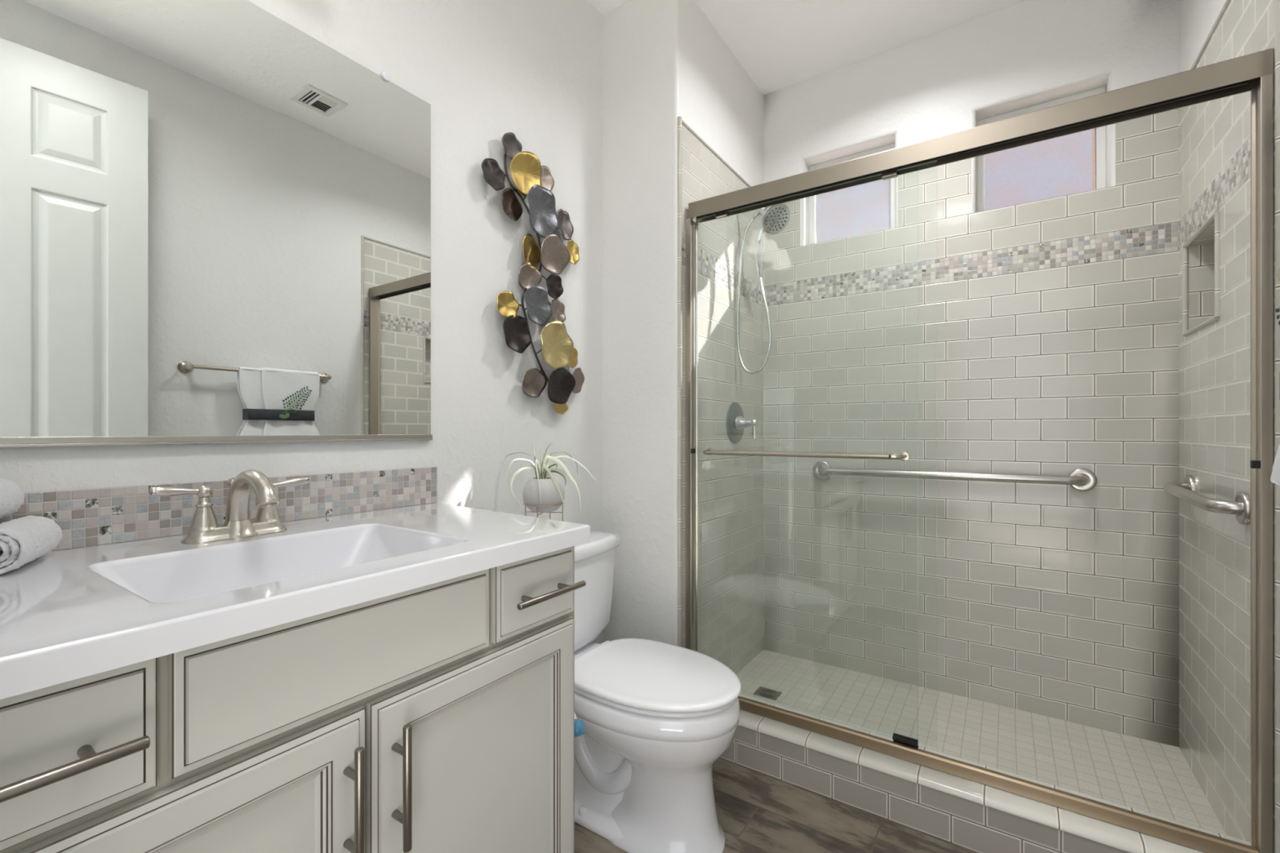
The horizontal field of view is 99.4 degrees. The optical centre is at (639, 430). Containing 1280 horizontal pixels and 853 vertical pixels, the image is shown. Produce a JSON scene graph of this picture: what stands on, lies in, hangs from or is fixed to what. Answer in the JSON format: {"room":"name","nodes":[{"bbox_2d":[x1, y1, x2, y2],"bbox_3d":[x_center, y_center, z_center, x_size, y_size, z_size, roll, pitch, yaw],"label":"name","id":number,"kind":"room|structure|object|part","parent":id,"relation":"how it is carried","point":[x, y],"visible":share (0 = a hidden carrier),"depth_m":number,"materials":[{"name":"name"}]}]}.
{"room":"bathroom","nodes":[
{"label":"bathroom","id":0,"kind":"room"},
{"bbox_2d":[0,0,602,644],"bbox_3d":[-0.442,-0.249,1.747,0.140,2.668,2.795,0,0,34],"label":"wall","id":1,"kind":"structure","parent":0,"point":[486,70],"depth_m":1.58,"materials":[{"name":"paint"}]},
{"bbox_2d":[0,0,432,447],"bbox_3d":[-0.819,-0.428,1.048,0.016,0.907,0.946,0,0,34],"label":"wall mirror","id":2,"kind":"object","parent":1,"relation":"attached to","point":[215,218],"visible":1,"depth_m":1.02,"materials":[{"name":"silver metal"}]},
{"bbox_2d":[0,466,437,551],"bbox_3d":[-0.819,0.145,1.052,0.010,0.096,0.975,0,0,34],"label":"backsplash","id":3,"kind":"structure","parent":1,"relation":"attached to","point":[92,517],"depth_m":1.00,"materials":[{"name":"tile"}]},
{"bbox_2d":[481,132,584,414],"bbox_3d":[-0.316,-0.478,1.734,0.064,0.847,0.453,0,0,34],"label":"metal wall sculpture","id":4,"kind":"object","parent":1,"relation":"attached to","point":[534,181],"visible":1,"depth_m":1.73,"materials":[{"name":"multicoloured metal"}]},
{"bbox_3d":[-0.348,-0.483,1.735,0.007,0.706,0.225,0,0,34],"label":"stem","id":5,"kind":"part","parent":4,"relation":"part of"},
{"bbox_2d":[602,0,763,674],"bbox_3d":[0.221,-0.249,2.315,0.326,2.668,0.813,0,0,34],"label":"wall","id":6,"kind":"structure","parent":0,"point":[664,61],"depth_m":2.03,"materials":[{"name":"paint"}]},
{"bbox_2d":[677,115,681,647],"bbox_3d":[0.138,-0.005,1.898,0.017,2.180,0.017,0,0,34],"label":"trim","id":7,"kind":"structure","parent":6,"relation":"attached to","point":[679,118],"depth_m":1.89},
{"bbox_2d":[681,120,751,186],"bbox_3d":[0.360,-1.089,2.230,0.012,0.012,0.798,0,0,34],"label":"trim","id":8,"kind":"structure","parent":6,"relation":"attached to","point":[683,122],"depth_m":2.11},
{"bbox_2d":[726,402,757,444],"bbox_3d":[0.442,-0.032,2.264,0.098,0.176,0.176,0,0,34],"label":"shower valve","id":9,"kind":"object","parent":6,"relation":"attached to","point":[736,423],"visible":1,"depth_m":2.25,"materials":[{"name":"silver metal"}]},
{"bbox_3d":[0.472,0.000,2.241,0.023,0.082,0.026,0,0,34],"label":"lever","id":10,"kind":"part","parent":9,"relation":"part of","materials":[{"name":"silver metal"}]},
{"bbox_2d":[736,203,790,373],"bbox_3d":[0.496,-0.612,2.228,0.228,0.756,0.115,0,0,34],"label":"shower","id":11,"kind":"object","parent":6,"relation":"attached to","point":[775,218],"visible":0.88,"depth_m":2.21,"materials":[{"name":"silver metal"}]},
{"bbox_3d":[0.502,-0.742,2.217,0.059,0.231,0.025,0,0,21],"label":"handle","id":12,"kind":"part","parent":11,"relation":"part of","materials":[{"name":"silver metal"}]},
{"bbox_2d":[574,757,977,852],"bbox_3d":[0.099,1.135,0.865,2.023,0.100,1.855,0,0,34],"label":"floor","id":13,"kind":"structure","parent":0,"point":[757,812],"depth_m":1.49,"materials":[{"name":"brown wood"}]},
{"bbox_2d":[0,546,586,852],"bbox_3d":[-0.586,0.657,0.882,0.579,0.856,0.913,0,0,34],"label":"vanity cabinet","id":14,"kind":"object","parent":13,"relation":"on","point":[437,717],"visible":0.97,"depth_m":0.70,"materials":[{"name":"paint"}]},
{"bbox_3d":[-0.539,0.304,0.465,0.036,0.012,0.174,0,0,34],"label":"bar pull","id":15,"kind":"part","parent":14,"relation":"part of","materials":[{"name":"silver metal"}]},
{"bbox_3d":[-0.562,0.301,0.480,0.018,0.137,0.206,0,0,34],"label":"drawer","id":16,"kind":"part","parent":14,"relation":"part of","materials":[{"name":"paint"}]},
{"bbox_3d":[-0.500,0.671,0.572,0.018,0.578,0.428,0,0,34],"label":"cabinet door","id":17,"kind":"part","parent":14,"relation":"part of","materials":[{"name":"paint"}]},
{"bbox_2d":[0,502,590,699],"bbox_3d":[-0.588,0.256,0.896,0.565,0.126,0.975,0,0,34],"label":"countertop","id":18,"kind":"structure","parent":14,"relation":"on","point":[72,614],"depth_m":0.78,"materials":[{"name":"stone"}]},
{"bbox_2d":[0,515,62,574],"bbox_3d":[-0.888,0.161,0.767,0.070,0.066,0.147,0,0,-32],"label":"rolled towel","id":19,"kind":"object","parent":18,"relation":"on","point":[23,540],"visible":1,"depth_m":0.75,"materials":[{"name":"white fabric"}]},
{"bbox_2d":[149,469,311,544],"bbox_3d":[-0.730,0.131,0.981,0.191,0.124,0.191,0,0,-14],"label":"sink faucet","id":20,"kind":"object","parent":18,"relation":"on","point":[204,526],"visible":1,"depth_m":0.96,"materials":[{"name":"silver metal"}]},
{"bbox_3d":[-0.780,0.134,0.931,0.043,0.082,0.096,0,0,34],"label":"handle","id":21,"kind":"part","parent":20,"relation":"part of","materials":[{"name":"silver metal"}]},
{"bbox_3d":[-0.754,0.131,1.005,0.018,0.088,0.018,0,0,34],"label":"lift rod","id":22,"kind":"part","parent":20,"relation":"part of","materials":[{"name":"silver metal"}]},
{"bbox_3d":[-0.734,0.176,0.992,0.066,0.034,0.161,0,0,34],"label":"plate","id":23,"kind":"part","parent":20,"relation":"part of","materials":[{"name":"silver metal"}]},
{"bbox_3d":[-0.687,0.122,0.960,0.160,0.107,0.037,0,0,34],"label":"spout","id":24,"kind":"part","parent":20,"relation":"part of","materials":[{"name":"silver metal"}]},
{"bbox_3d":[-0.695,0.133,1.057,0.043,0.083,0.096,0,0,34],"label":"handle","id":25,"kind":"part","parent":20,"relation":"part of","materials":[{"name":"silver metal"}]},
{"bbox_2d":[523,502,563,521],"bbox_3d":[-0.290,0.284,1.638,0.123,0.131,0.123,0,0,34],"label":"wire plant stand","id":26,"kind":"object","parent":18,"relation":"on","point":[536,506],"visible":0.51,"depth_m":1.61,"materials":[{"name":"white metal"}]},
{"bbox_2d":[503,441,594,512],"bbox_3d":[-0.267,0.138,1.627,0.259,0.209,0.164,0,0,-22],"label":"air plant","id":27,"kind":"object","parent":26,"relation":"on","point":[540,490],"visible":0.99,"depth_m":1.60,"materials":[{"name":"plant"}]},
{"bbox_3d":[-0.341,0.138,1.609,0.110,0.111,0.033,0,0,-44],"label":"blade","id":28,"kind":"part","parent":27,"relation":"part of","materials":[{"name":"green plant"}]},
{"bbox_3d":[-0.353,0.110,1.642,0.120,0.092,0.012,0,0,6],"label":"blade","id":29,"kind":"part","parent":27,"relation":"part of","materials":[{"name":"green plant"}]},
{"bbox_3d":[-0.327,0.165,1.593,0.049,0.114,0.117,0,0,34],"label":"blade","id":30,"kind":"part","parent":27,"relation":"part of","materials":[{"name":"green plant"}]},
{"bbox_3d":[-0.309,0.095,1.636,0.031,0.122,0.015,0,0,-2],"label":"blade","id":31,"kind":"part","parent":27,"relation":"part of","materials":[{"name":"green plant"}]},
{"bbox_3d":[-0.297,0.148,1.589,0.020,0.127,0.107,0,0,-7],"label":"blade","id":32,"kind":"part","parent":27,"relation":"part of","materials":[{"name":"green plant"}]},
{"bbox_3d":[-0.295,0.113,1.634,0.009,0.086,0.017,0,0,-14],"label":"blade","id":33,"kind":"part","parent":27,"relation":"part of","materials":[{"name":"green plant"}]},
{"bbox_3d":[-0.290,0.193,1.638,0.127,0.100,0.127,0,0,34],"label":"pot","id":34,"kind":"part","parent":27,"relation":"part of","materials":[{"name":"ceramic"}]},
{"bbox_3d":[-0.282,0.095,1.650,0.012,0.120,0.038,0,0,37],"label":"blade","id":35,"kind":"part","parent":27,"relation":"part of","materials":[{"name":"green plant"}]},
{"bbox_3d":[-0.270,0.127,1.633,0.044,0.056,0.015,0,0,16],"label":"blade","id":36,"kind":"part","parent":27,"relation":"part of","materials":[{"name":"green plant"}]},
{"bbox_3d":[-0.256,0.160,1.602,0.115,0.117,0.028,0,0,34],"label":"blade","id":37,"kind":"part","parent":27,"relation":"part of","materials":[{"name":"green plant"}]},
{"bbox_3d":[-0.258,0.145,1.647,0.069,0.050,0.008,0,0,-18],"label":"blade","id":38,"kind":"part","parent":27,"relation":"part of","materials":[{"name":"green plant"}]},
{"bbox_3d":[-0.244,0.135,1.628,0.107,0.056,0.006,0,0,13],"label":"blade","id":39,"kind":"part","parent":27,"relation":"part of","materials":[{"name":"green plant"}]},
{"bbox_3d":[-0.237,0.157,1.620,0.128,0.164,0.045,0,0,34],"label":"blade","id":40,"kind":"part","parent":27,"relation":"part of","materials":[{"name":"green plant"}]},
{"bbox_3d":[-0.242,0.110,1.672,0.124,0.089,0.014,0,0,-38],"label":"blade","id":41,"kind":"part","parent":27,"relation":"part of","materials":[{"name":"green plant"}]},
{"bbox_3d":[-0.216,0.115,1.641,0.132,0.080,0.098,0,0,34],"label":"blade","id":42,"kind":"part","parent":27,"relation":"part of","materials":[{"name":"green plant"}]},
{"bbox_3d":[-0.951,0.161,0.727,0.155,0.066,0.113,0,0,34],"label":"rolled towel","id":43,"kind":"object","parent":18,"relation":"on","visible":0},
{"bbox_2d":[0,478,24,519],"bbox_3d":[-0.921,0.101,0.746,0.069,0.066,0.146,0,0,-32],"label":"rolled towel","id":44,"kind":"object","parent":43,"relation":"on","point":[11,495],"visible":1,"depth_m":0.79,"materials":[{"name":"white fabric"}]},
{"bbox_3d":[-0.379,0.301,0.753,0.018,0.137,0.426,0,0,34],"label":"false drawer","id":45,"kind":"part","parent":14,"relation":"part of","materials":[{"name":"paint"}]},
{"bbox_3d":[-0.374,0.500,0.711,0.036,0.174,0.012,0,0,34],"label":"bar pull","id":46,"kind":"part","parent":14,"relation":"part of","materials":[{"name":"silver metal"}]},
{"bbox_3d":[-0.336,0.501,0.767,0.036,0.174,0.012,0,0,34],"label":"bar pull","id":47,"kind":"part","parent":14,"relation":"part of","materials":[{"name":"silver metal"}]},
{"bbox_3d":[-0.257,0.671,0.933,0.018,0.578,0.428,0,0,34],"label":"cabinet door","id":48,"kind":"part","parent":14,"relation":"part of","materials":[{"name":"paint"}]},
{"bbox_3d":[-0.195,0.301,1.026,0.018,0.137,0.205,0,0,34],"label":"drawer","id":49,"kind":"part","parent":14,"relation":"part of","materials":[{"name":"paint"}]},
{"bbox_3d":[-0.170,0.304,1.014,0.036,0.012,0.174,0,0,34],"label":"bar pull","id":50,"kind":"part","parent":14,"relation":"part of","materials":[{"name":"silver metal"}]},
{"bbox_2d":[574,530,741,852],"bbox_3d":[-0.069,0.717,1.518,0.690,0.736,0.546,0,0,34],"label":"toilet","id":51,"kind":"object","parent":13,"relation":"on","point":[653,719],"visible":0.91,"depth_m":1.41,"materials":[{"name":"ceramic"}]},
{"bbox_3d":[-0.147,0.689,1.265,0.038,0.030,0.039,0,0,34],"label":"control knob","id":52,"kind":"part","parent":51,"relation":"part of","materials":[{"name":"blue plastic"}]},
{"bbox_3d":[-0.248,0.540,1.698,0.167,0.294,0.424,0,0,34],"label":"tank","id":53,"kind":"part","parent":51,"relation":"part of","materials":[{"name":"ceramic"}]},
{"bbox_3d":[-0.249,0.371,1.698,0.192,0.043,0.448,0,0,34],"label":"tank lid","id":54,"kind":"part","parent":51,"relation":"part of","materials":[{"name":"ceramic"}]},
{"bbox_3d":[0.042,0.688,1.502,0.472,0.014,0.366,0,0,34],"label":"seat","id":55,"kind":"part","parent":51,"relation":"part of","materials":[{"name":"plastic"}]},
{"bbox_3d":[0.011,0.891,1.523,0.558,0.388,0.377,0,0,34],"label":"bowl","id":56,"kind":"part","parent":51,"relation":"part of","materials":[{"name":"ceramic"}]},
{"bbox_3d":[0.042,0.670,1.502,0.487,0.018,0.374,0,0,34],"label":"lid","id":57,"kind":"part","parent":51,"relation":"part of","materials":[{"name":"plastic"}]},
{"bbox_2d":[720,693,1250,852],"bbox_3d":[0.764,1.010,1.561,1.417,0.150,0.169,0,0,34],"label":"shower curb","id":58,"kind":"object","parent":13,"relation":"on","point":[970,815],"depth_m":1.47,"materials":[{"name":"tile"}]},
{"bbox_2d":[685,48,1273,852],"bbox_3d":[0.758,0.062,1.553,1.415,1.743,0.089,0,0,34],"label":"shower door frame","id":59,"kind":"structure","parent":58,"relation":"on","point":[1253,73],"depth_m":1.32,"materials":[{"name":"silver metal"}]},
{"bbox_3d":[0.495,0.067,1.751,0.720,1.663,0.006,0,0,34],"label":"glass panel","id":60,"kind":"part","parent":59,"relation":"part of","materials":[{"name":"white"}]},
{"bbox_3d":[0.526,0.067,1.751,0.762,1.663,0.006,0,0,34],"label":"glass panel","id":61,"kind":"part","parent":59,"relation":"part of","materials":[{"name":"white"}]},
{"bbox_2d":[900,452,908,461],"bbox_3d":[0.761,0.074,1.565,0.026,0.026,0.004,0,0,34],"label":"washer","id":62,"kind":"object","parent":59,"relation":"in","point":[906,454],"depth_m":1.56,"materials":[{"name":"silver metal"}]},
{"bbox_2d":[588,0,1026,95],"bbox_3d":[0.339,-1.643,1.221,2.023,0.120,2.795,0,0,34],"label":"ceiling","id":63,"kind":"structure","parent":0,"point":[780,44],"depth_m":2.13,"materials":[{"name":"paint"}]},
{"bbox_2d":[763,0,1178,746],"bbox_3d":[1.215,-0.249,2.232,1.417,2.668,0.160,0,0,34],"label":"wall","id":64,"kind":"structure","parent":0,"point":[1048,329],"depth_m":2.07,"materials":[{"name":"tile"}]},
{"bbox_2d":[808,142,894,244],"bbox_3d":[0.955,-1.034,2.440,0.378,0.399,0.045,0,0,34],"label":"window","id":65,"kind":"structure","parent":64,"relation":"in","point":[813,199],"depth_m":2.46,"materials":[{"name":"white paint"}]},
{"bbox_2d":[813,461,1097,491],"bbox_3d":[1.162,0.174,2.128,0.977,0.082,0.070,0,0,34],"label":"grab bar","id":66,"kind":"object","parent":64,"relation":"attached to","point":[1080,479],"visible":1,"depth_m":2.03,"materials":[{"name":"metal"}]},
{"bbox_2d":[977,86,1106,212],"bbox_3d":[1.513,-1.034,2.064,0.393,0.399,0.045,0,0,34],"label":"window","id":67,"kind":"structure","parent":64,"relation":"in","point":[1100,132],"depth_m":2.00,"materials":[{"name":"white paint"}]},
{"bbox_2d":[736,649,1226,835],"bbox_3d":[0.961,1.109,1.854,1.417,0.152,0.750,0,0,34],"label":"floor","id":68,"kind":"structure","parent":0,"point":[1150,776],"depth_m":1.84,"materials":[{"name":"tile"}]},
{"bbox_2d":[753,686,782,700],"bbox_3d":[0.500,1.031,2.128,0.092,0.003,0.080,0,0,34],"label":"shower drain","id":69,"kind":"object","parent":68,"relation":"on","point":[771,694],"visible":0.98,"depth_m":2.13,"materials":[{"name":"metal"}]},
{"bbox_2d":[1092,128,1095,190],"bbox_3d":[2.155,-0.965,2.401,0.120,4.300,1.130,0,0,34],"label":"window frame","id":70,"kind":"structure","parent":0,"point":[1094,129],"depth_m":2.84,"materials":[{"name":"paint"}]},
{"bbox_2d":[1178,0,1275,852],"bbox_3d":[1.156,-0.249,0.750,0.140,2.668,2.685,0,0,34],"label":"wall","id":71,"kind":"structure","parent":0,"point":[1215,135],"depth_m":1.46,"materials":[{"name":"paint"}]},
{"bbox_2d":[1182,209,1219,336],"bbox_3d":[1.623,-0.441,1.571,0.015,0.292,0.332,0,0,34],"label":"trim","id":72,"kind":"structure","parent":71,"relation":"attached to","point":[1215,217],"depth_m":1.57,"materials":[{"name":"beige tile"}]},
{"bbox_2d":[1163,475,1250,524],"bbox_3d":[1.520,0.178,1.480,0.070,0.086,0.524,0,0,34],"label":"grab bar","id":73,"kind":"object","parent":71,"relation":"attached to","point":[1185,491],"visible":0.99,"depth_m":1.32,"materials":[{"name":"metal"}]},
{"bbox_2d":[1191,0,1230,69],"bbox_3d":[1.539,-1.089,1.444,0.012,0.012,0.786,0,0,34],"label":"trim","id":74,"kind":"structure","parent":71,"relation":"attached to","point":[1226,3],"depth_m":1.48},
{"bbox_2d":[1270,306,1279,485],"bbox_3d":[1.026,-0.102,0.783,0.078,0.402,0.384,0,0,34],"label":"hand towel","id":75,"kind":"object","parent":71,"relation":"attached to","point":[1275,476],"visible":1,"depth_m":0.93,"materials":[{"name":"white fabric"}]},
{"bbox_2d":[1275,0,1279,852],"bbox_3d":[1.317,-0.005,1.114,0.017,2.180,0.017,0,0,34],"label":"trim","id":76,"kind":"structure","parent":71,"relation":"attached to","point":[1277,2],"depth_m":1.11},
{"bbox_2d":[1275,268,1279,280],"bbox_3d":[1.009,-0.280,0.716,0.066,0.054,0.638,0,0,34],"label":"towel bar","id":77,"kind":"object","parent":71,"relation":"attached to","point":[1277,275],"visible":1,"depth_m":0.97,"materials":[{"name":"silver metal"}]}
]}

